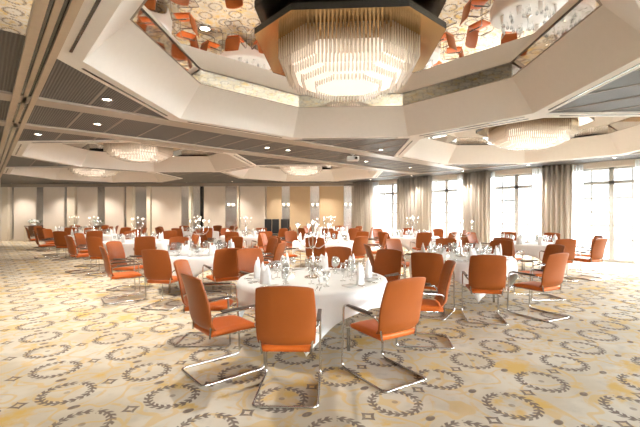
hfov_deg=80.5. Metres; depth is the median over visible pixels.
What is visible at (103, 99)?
recessed light
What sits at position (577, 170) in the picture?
sheer curtain
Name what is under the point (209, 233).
chair
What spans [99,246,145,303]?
chair
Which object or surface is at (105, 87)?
ceiling strip
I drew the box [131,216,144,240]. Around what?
candelabrum
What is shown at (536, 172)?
sheer curtain
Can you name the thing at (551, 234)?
chair
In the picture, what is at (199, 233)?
candelabrum
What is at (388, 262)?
chair
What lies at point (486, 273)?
chair
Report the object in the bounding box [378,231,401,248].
chair
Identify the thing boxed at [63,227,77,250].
chair
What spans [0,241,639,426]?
floor
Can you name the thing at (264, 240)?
chair
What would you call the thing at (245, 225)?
candelabrum
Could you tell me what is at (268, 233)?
chair
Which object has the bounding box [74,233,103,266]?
chair
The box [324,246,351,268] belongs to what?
chair
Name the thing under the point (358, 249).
chair
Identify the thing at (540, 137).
diffuser
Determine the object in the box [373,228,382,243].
chair
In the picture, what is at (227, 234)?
chair
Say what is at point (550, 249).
chair
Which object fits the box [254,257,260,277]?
napkin
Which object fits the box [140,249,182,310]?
chair
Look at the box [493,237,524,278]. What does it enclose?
chair
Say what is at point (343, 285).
plate
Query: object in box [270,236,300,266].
chair
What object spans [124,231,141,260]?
chair
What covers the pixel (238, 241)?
chair
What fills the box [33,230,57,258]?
chair
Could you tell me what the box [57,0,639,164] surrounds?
ceiling
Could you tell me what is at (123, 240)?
napkin
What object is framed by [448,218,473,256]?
candelabrum
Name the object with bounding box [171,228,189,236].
chair
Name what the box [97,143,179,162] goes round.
chandelier
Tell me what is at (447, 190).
window
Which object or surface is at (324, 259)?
napkin
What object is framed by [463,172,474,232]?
curtain
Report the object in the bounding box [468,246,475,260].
napkin
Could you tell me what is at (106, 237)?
tablecloth
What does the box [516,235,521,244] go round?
napkin
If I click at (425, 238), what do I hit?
chair
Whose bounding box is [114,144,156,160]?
diffuser
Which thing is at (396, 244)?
chair
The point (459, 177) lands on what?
sheer curtain
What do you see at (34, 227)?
chair
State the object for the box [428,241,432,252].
napkin
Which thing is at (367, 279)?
plate
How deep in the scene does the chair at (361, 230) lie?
13.33 m
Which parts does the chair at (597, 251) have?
seat, backrest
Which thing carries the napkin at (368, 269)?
on the tablecloth at (331, 298)
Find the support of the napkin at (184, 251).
on the tablecloth at (196, 263)
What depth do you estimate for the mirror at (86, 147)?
13.32 m
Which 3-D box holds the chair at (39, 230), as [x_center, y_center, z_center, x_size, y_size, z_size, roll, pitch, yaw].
[-11.515,1.057,15.973,0.564,0.986,0.718,0,0,12]
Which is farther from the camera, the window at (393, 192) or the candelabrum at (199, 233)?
the window at (393, 192)
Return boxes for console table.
[24,226,41,241]
[87,226,101,230]
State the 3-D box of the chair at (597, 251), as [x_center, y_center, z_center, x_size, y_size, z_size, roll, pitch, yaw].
[6.469,1.057,9.120,0.564,0.986,0.718,0,0,-24]
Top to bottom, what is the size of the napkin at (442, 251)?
0.255 m
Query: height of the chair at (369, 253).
0.986 m
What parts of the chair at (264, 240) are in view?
backrest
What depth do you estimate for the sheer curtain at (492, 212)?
14.75 m
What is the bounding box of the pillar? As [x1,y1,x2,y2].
[0,178,0,246]
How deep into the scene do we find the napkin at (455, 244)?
7.76 m
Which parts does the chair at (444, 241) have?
backrest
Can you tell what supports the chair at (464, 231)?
on the floor
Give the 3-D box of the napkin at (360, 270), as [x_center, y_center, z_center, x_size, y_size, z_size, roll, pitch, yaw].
[0.461,0.670,4.323,0.091,0.255,0.134,0,0,8]
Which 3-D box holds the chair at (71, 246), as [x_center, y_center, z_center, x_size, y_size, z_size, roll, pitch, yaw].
[-6.401,1.057,10.128,0.564,0.986,0.718,0,0,37]
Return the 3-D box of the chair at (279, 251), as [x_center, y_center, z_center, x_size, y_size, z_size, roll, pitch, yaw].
[-1.055,1.057,7.691,0.718,0.986,0.564,0,0,15]
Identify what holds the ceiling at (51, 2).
attached to the ceiling track
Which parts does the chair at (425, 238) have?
backrest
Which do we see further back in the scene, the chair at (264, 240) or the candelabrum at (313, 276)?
the chair at (264, 240)
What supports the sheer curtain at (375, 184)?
hanging from the ceiling at (64, 82)
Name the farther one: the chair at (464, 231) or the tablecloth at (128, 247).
the chair at (464, 231)
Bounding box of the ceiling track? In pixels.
[0,0,83,177]
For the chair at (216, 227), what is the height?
0.986 m
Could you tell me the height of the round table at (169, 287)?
0.742 m
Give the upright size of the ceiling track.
0.060 m
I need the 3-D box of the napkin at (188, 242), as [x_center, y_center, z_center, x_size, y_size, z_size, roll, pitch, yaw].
[-2.905,0.670,8.422,0.134,0.255,0.091,0,0,-27]
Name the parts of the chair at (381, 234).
backrest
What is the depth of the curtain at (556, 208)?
12.95 m
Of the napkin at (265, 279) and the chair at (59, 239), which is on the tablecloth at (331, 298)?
the napkin at (265, 279)
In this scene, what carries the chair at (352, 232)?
on the floor
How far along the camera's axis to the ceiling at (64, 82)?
7.88 m
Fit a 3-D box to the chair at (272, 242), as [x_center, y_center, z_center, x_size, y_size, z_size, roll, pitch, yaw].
[-1.359,1.057,8.806,0.718,0.986,0.564,0,0,-32]
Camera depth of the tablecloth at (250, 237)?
13.08 m
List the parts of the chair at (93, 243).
backrest, sled frame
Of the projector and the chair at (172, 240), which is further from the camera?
the projector
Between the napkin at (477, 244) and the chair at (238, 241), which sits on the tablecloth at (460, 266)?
the napkin at (477, 244)
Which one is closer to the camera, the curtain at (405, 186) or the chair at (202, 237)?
the chair at (202, 237)
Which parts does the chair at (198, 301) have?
backrest, seat, seat rail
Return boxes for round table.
[168,269,227,292]
[346,317,349,350]
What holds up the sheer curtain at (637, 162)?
hanging from the ceiling at (64, 82)
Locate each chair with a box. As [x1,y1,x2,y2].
[25,227,44,250]
[33,226,47,247]
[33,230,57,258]
[36,228,59,250]
[42,229,68,255]
[53,231,79,260]
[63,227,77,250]
[64,236,99,273]
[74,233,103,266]
[83,231,102,259]
[84,227,97,233]
[85,237,121,276]
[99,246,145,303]
[101,225,108,231]
[106,241,150,291]
[119,227,130,234]
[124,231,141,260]
[133,236,156,274]
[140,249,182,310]
[155,228,161,238]
[163,230,176,238]
[169,237,198,277]
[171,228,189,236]
[173,259,236,347]
[181,273,264,386]
[192,233,198,248]
[198,228,212,241]
[200,231,222,247]
[202,248,241,305]
[211,236,242,274]
[213,225,221,245]
[220,228,231,235]
[225,232,246,248]
[236,248,273,318]
[251,231,271,260]
[252,286,321,408]
[256,228,266,251]
[260,233,285,264]
[262,238,277,263]
[263,242,286,267]
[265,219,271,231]
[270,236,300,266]
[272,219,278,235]
[278,228,287,253]
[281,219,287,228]
[284,231,307,262]
[298,228,314,251]
[303,226,311,234]
[305,237,324,266]
[322,228,333,235]
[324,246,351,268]
[325,231,337,238]
[335,225,343,230]
[341,277,426,392]
[343,228,358,240]
[352,236,368,258]
[355,231,368,263]
[358,249,402,313]
[361,230,377,257]
[363,234,387,268]
[364,244,404,277]
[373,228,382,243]
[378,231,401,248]
[385,239,410,277]
[395,260,455,349]
[403,228,414,253]
[410,232,431,251]
[411,252,454,320]
[433,228,443,244]
[433,232,457,248]
[435,238,455,279]
[456,230,465,246]
[461,235,488,251]
[462,255,508,325]
[465,232,489,252]
[489,240,512,289]
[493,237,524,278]
[500,231,523,264]
[507,253,568,321]
[514,244,564,300]
[539,239,576,281]
[543,232,560,241]
[566,238,607,280]
[567,235,603,272]
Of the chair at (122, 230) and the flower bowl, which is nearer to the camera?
the chair at (122, 230)
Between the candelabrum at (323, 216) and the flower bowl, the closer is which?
the candelabrum at (323, 216)
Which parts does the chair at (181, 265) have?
backrest, seat, seat rail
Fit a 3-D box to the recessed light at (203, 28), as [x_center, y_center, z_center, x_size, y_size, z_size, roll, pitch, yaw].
[-1.441,-2.322,4.735,0.170,0.014,0.170,0,0,-42]
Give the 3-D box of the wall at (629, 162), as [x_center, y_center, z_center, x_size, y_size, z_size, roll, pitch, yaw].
[8.892,-0.125,12.797,0.300,3.350,21.300,0,0,-42]
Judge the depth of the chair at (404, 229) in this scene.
15.24 m
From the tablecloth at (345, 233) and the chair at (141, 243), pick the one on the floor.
the chair at (141, 243)
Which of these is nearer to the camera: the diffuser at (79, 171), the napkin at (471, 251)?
the napkin at (471, 251)
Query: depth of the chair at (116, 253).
7.76 m
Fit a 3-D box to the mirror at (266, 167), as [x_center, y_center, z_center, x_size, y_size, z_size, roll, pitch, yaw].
[-0.683,-2.270,16.218,5.140,0.120,5.140,0,0,-42]
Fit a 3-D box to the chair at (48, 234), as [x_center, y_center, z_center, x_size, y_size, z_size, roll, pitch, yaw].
[-10.079,1.057,14.366,0.718,0.986,0.564,0,0,0]
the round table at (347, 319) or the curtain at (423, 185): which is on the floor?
the round table at (347, 319)
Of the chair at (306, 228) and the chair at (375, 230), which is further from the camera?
the chair at (306, 228)
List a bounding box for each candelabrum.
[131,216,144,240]
[189,217,209,252]
[240,216,250,235]
[295,219,330,278]
[316,216,331,240]
[407,216,418,236]
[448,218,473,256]
[521,216,535,242]
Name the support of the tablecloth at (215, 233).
on the round table
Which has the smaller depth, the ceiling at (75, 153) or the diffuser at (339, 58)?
the diffuser at (339, 58)
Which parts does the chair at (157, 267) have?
backrest, sled frame, seat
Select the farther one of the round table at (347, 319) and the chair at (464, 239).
the chair at (464, 239)
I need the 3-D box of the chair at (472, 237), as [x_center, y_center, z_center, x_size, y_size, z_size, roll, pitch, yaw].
[4.856,1.057,11.584,0.564,0.986,0.718,0,0,-28]
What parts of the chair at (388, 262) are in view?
backrest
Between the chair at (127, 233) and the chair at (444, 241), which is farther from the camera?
the chair at (127, 233)
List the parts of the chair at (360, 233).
backrest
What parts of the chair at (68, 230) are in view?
backrest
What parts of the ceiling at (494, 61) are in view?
chrome trim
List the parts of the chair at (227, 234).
backrest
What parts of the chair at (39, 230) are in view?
backrest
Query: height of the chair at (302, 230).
0.986 m
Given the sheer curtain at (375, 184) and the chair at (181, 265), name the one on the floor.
the chair at (181, 265)
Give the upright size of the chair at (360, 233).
0.986 m
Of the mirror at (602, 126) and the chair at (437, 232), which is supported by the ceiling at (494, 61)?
the mirror at (602, 126)
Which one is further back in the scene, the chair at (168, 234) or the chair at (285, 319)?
the chair at (168, 234)
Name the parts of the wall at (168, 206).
wall panel, wall panel, wall panel, wall panel, baseboard, wall panel, dark post, wall panel, wall panel, wall panel, wall panel, wall panel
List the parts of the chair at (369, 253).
backrest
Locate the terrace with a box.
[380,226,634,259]
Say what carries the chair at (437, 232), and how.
on the floor
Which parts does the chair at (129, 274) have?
backrest, seat, seat rail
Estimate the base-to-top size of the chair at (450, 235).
0.986 m
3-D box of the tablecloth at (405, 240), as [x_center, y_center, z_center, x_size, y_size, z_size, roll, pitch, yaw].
[3.299,1.127,13.500,1.917,0.660,1.914,0,0,5]
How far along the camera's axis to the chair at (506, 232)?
12.12 m
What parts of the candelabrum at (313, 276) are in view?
stem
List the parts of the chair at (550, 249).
seat, backrest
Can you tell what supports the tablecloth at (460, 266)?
on the round table
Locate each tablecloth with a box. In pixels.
[68,234,121,253]
[103,239,168,260]
[168,248,219,289]
[183,231,218,242]
[220,234,257,248]
[237,267,386,356]
[292,239,353,261]
[310,231,347,237]
[390,235,439,251]
[409,252,517,301]
[514,241,553,259]
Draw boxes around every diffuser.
[73,168,102,175]
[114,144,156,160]
[289,166,316,174]
[292,37,404,95]
[502,128,565,147]
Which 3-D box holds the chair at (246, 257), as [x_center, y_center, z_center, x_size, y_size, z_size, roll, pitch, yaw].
[-0.967,1.057,5.992,0.564,0.986,0.718,0,0,-42]
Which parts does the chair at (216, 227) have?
backrest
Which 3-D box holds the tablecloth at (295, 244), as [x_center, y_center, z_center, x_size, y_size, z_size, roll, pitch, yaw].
[0.119,1.127,11.100,1.917,0.660,1.914,0,0,-1]
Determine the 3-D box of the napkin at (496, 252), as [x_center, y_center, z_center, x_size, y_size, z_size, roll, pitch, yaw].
[3.065,0.670,6.541,0.134,0.255,0.091,0,0,-13]
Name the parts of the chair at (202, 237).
backrest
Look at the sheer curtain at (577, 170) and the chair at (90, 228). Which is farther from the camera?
the chair at (90, 228)
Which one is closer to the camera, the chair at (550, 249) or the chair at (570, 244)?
the chair at (550, 249)
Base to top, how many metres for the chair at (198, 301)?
0.986 m
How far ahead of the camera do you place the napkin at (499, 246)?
6.98 m
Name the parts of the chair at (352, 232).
backrest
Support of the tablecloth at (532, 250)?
on the round table
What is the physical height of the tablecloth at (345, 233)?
0.660 m
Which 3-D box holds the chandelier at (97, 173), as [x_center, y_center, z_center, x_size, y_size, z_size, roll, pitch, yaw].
[-9.910,-1.980,16.587,2.240,0.699,2.240,0,0,3]
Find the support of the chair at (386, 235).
on the floor
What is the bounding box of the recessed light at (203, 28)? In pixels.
[198,25,211,31]
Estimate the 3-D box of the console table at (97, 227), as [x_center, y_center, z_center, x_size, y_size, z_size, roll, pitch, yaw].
[-12.320,1.100,20.804,0.720,0.900,0.400,0,0,3]
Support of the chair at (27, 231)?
on the floor
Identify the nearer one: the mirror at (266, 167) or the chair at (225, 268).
the chair at (225, 268)
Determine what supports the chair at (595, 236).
on the floor
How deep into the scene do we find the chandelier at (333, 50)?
4.37 m
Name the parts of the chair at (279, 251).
backrest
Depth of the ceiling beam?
8.33 m
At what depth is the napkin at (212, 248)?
7.26 m
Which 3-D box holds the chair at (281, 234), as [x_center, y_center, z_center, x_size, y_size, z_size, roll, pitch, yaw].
[-1.649,1.057,14.847,0.564,0.986,0.718,0,0,42]
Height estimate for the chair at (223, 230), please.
0.986 m
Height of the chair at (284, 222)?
1.280 m
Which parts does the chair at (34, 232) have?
backrest, sled frame, seat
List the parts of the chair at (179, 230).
backrest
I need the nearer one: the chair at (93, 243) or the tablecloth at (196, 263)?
the tablecloth at (196, 263)
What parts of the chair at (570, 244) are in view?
backrest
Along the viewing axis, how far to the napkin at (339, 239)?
10.51 m
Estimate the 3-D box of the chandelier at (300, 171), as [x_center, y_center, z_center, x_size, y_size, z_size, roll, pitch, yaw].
[-0.783,-1.980,16.048,2.240,0.699,2.240,0,0,3]
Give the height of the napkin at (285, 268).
0.255 m
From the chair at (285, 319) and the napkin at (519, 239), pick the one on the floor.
the chair at (285, 319)
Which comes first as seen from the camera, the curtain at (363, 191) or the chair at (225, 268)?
the chair at (225, 268)
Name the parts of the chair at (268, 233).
backrest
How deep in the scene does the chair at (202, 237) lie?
12.62 m
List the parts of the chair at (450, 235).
backrest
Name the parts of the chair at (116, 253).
backrest, seat, seat rail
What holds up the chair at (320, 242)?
on the floor
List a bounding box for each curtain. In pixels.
[354,181,372,243]
[373,181,378,243]
[396,177,413,246]
[415,176,431,232]
[457,174,462,250]
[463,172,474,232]
[476,171,490,249]
[490,172,494,240]
[532,168,541,240]
[541,164,571,238]
[571,164,582,257]
[635,160,639,263]
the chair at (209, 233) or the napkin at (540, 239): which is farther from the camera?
the chair at (209, 233)
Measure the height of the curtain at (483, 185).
3.210 m
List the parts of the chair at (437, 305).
sled frame, seat, backrest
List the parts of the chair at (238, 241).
backrest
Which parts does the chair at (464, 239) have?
backrest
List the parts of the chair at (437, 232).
backrest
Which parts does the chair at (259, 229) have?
backrest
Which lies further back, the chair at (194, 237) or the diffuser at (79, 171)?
the diffuser at (79, 171)
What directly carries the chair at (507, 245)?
on the floor
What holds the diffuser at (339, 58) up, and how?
attached to the chandelier at (333, 50)
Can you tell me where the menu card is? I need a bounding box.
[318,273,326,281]
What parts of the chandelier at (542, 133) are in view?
bronze plate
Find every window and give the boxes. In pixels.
[379,183,396,234]
[432,179,456,247]
[495,173,531,255]
[583,165,634,263]
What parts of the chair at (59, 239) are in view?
backrest, sled frame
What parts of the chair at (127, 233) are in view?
backrest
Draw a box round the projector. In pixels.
[347,154,358,160]
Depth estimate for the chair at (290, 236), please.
12.47 m
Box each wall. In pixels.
[1,183,353,241]
[373,158,639,232]
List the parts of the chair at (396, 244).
backrest, seat, sled frame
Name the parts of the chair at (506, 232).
backrest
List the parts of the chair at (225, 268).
sled frame, seat, backrest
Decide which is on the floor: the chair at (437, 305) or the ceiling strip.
the chair at (437, 305)
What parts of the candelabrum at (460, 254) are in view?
stem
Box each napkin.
[121,234,125,242]
[181,244,188,255]
[187,239,192,249]
[209,242,215,255]
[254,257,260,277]
[260,262,270,284]
[280,253,289,270]
[318,253,327,269]
[337,233,341,242]
[348,254,355,271]
[356,262,363,284]
[365,257,371,277]
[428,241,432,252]
[439,245,446,259]
[451,241,458,252]
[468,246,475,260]
[475,242,481,253]
[494,246,499,254]
[498,243,501,255]
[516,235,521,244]
[538,235,542,244]
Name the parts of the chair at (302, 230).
backrest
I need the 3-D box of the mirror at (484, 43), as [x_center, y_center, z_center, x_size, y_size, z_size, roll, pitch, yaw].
[0.473,-2.270,5.200,5.140,0.120,5.140,0,0,-42]
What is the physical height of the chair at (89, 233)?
0.986 m
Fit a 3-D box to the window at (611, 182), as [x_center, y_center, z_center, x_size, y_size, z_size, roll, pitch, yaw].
[9.417,0.020,12.193,0.100,3.060,2.120,0,0,-42]
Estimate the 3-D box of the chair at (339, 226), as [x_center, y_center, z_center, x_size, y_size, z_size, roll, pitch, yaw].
[0.866,1.057,18.239,0.564,0.986,0.718,0,0,18]
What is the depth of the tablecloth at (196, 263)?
6.97 m
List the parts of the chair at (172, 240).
backrest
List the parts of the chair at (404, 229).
backrest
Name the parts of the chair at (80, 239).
backrest, sled frame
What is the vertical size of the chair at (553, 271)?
0.986 m
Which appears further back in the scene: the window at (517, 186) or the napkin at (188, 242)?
the window at (517, 186)
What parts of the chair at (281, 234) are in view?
backrest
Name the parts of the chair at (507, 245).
backrest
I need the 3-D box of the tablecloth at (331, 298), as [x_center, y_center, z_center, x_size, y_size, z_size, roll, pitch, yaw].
[-0.091,1.127,4.750,1.917,0.660,1.914,0,0,3]
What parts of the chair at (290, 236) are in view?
backrest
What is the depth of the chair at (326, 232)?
12.80 m
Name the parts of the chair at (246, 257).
backrest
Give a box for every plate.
[247,279,259,281]
[341,284,355,286]
[364,278,377,280]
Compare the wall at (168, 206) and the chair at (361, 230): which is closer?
the chair at (361, 230)
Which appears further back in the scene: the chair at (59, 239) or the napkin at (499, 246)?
the chair at (59, 239)
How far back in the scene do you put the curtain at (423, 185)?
16.88 m
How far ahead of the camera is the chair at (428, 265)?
5.62 m
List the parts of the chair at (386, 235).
sled frame, backrest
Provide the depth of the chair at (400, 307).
3.41 m
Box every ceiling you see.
[0,0,69,171]
[0,30,639,183]
[3,140,382,182]
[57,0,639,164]
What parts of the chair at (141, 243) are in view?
backrest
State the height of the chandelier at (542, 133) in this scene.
0.699 m
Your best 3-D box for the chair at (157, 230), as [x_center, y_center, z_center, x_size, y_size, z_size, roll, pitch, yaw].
[-6.562,1.057,15.961,0.564,0.986,0.718,0,0,39]
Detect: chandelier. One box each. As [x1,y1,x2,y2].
[68,168,118,177]
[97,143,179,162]
[254,0,445,101]
[280,166,321,176]
[476,117,594,150]
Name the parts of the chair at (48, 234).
backrest, sled frame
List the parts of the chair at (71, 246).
backrest, seat, sled frame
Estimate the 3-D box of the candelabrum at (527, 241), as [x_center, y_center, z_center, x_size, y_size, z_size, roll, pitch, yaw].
[5.720,0.432,10.400,0.343,0.730,0.343,0,0,38]
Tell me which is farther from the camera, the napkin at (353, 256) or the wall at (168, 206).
the wall at (168, 206)
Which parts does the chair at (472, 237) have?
backrest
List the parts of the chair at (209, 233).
backrest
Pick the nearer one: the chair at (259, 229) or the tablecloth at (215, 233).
the chair at (259, 229)
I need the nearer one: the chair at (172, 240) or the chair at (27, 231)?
the chair at (172, 240)
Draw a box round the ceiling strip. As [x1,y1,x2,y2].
[19,69,639,182]
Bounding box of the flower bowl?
[28,219,39,225]
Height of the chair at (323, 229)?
0.986 m
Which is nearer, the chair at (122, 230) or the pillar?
the chair at (122, 230)
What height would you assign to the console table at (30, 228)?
0.900 m
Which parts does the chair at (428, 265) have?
backrest, seat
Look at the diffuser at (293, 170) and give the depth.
15.45 m
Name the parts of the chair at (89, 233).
backrest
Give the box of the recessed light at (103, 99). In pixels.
[101,98,112,101]
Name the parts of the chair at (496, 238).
backrest, sled frame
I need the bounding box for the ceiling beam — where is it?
[0,90,639,182]
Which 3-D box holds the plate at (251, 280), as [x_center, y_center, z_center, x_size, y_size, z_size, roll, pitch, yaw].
[-0.777,0.788,4.480,0.166,0.012,0.166,0,0,-40]
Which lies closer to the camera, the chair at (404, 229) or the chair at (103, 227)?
the chair at (404, 229)
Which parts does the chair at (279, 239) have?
backrest, sled frame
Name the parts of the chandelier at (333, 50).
crystal rod, crystal rod, crystal rod, crystal rod, crystal rod, crystal rod, crystal rod, crystal rod, crystal rod, crystal rod, crystal rod, crystal rod, crystal rod, crystal rod, crystal rod, crystal rod, crystal rod, crystal rod, crystal rod, crystal rod, crystal rod, crystal rod, crystal rod, crystal rod, crystal rod, crystal rod, crystal rod, crystal rod, crystal rod, crystal rod, crystal rod, crystal rod, crystal rod, bronze plate, crystal rod, crystal rod, crystal rod, crystal rod, crystal rod, crystal rod, crystal rod, crystal rod, crystal rod, crystal rod, crystal rod, crystal rod, crystal rod, crystal rod, crystal rod, crystal rod, crystal rod, crystal rod, crystal rod, crystal rod, crystal rod, crystal rod, crystal rod, crystal rod, crystal rod, crystal rod, crystal rod, crystal rod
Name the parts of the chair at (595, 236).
seat, sled frame, backrest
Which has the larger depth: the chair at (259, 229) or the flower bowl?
the flower bowl
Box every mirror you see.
[63,143,216,155]
[133,0,598,106]
[265,166,343,168]
[430,117,639,144]

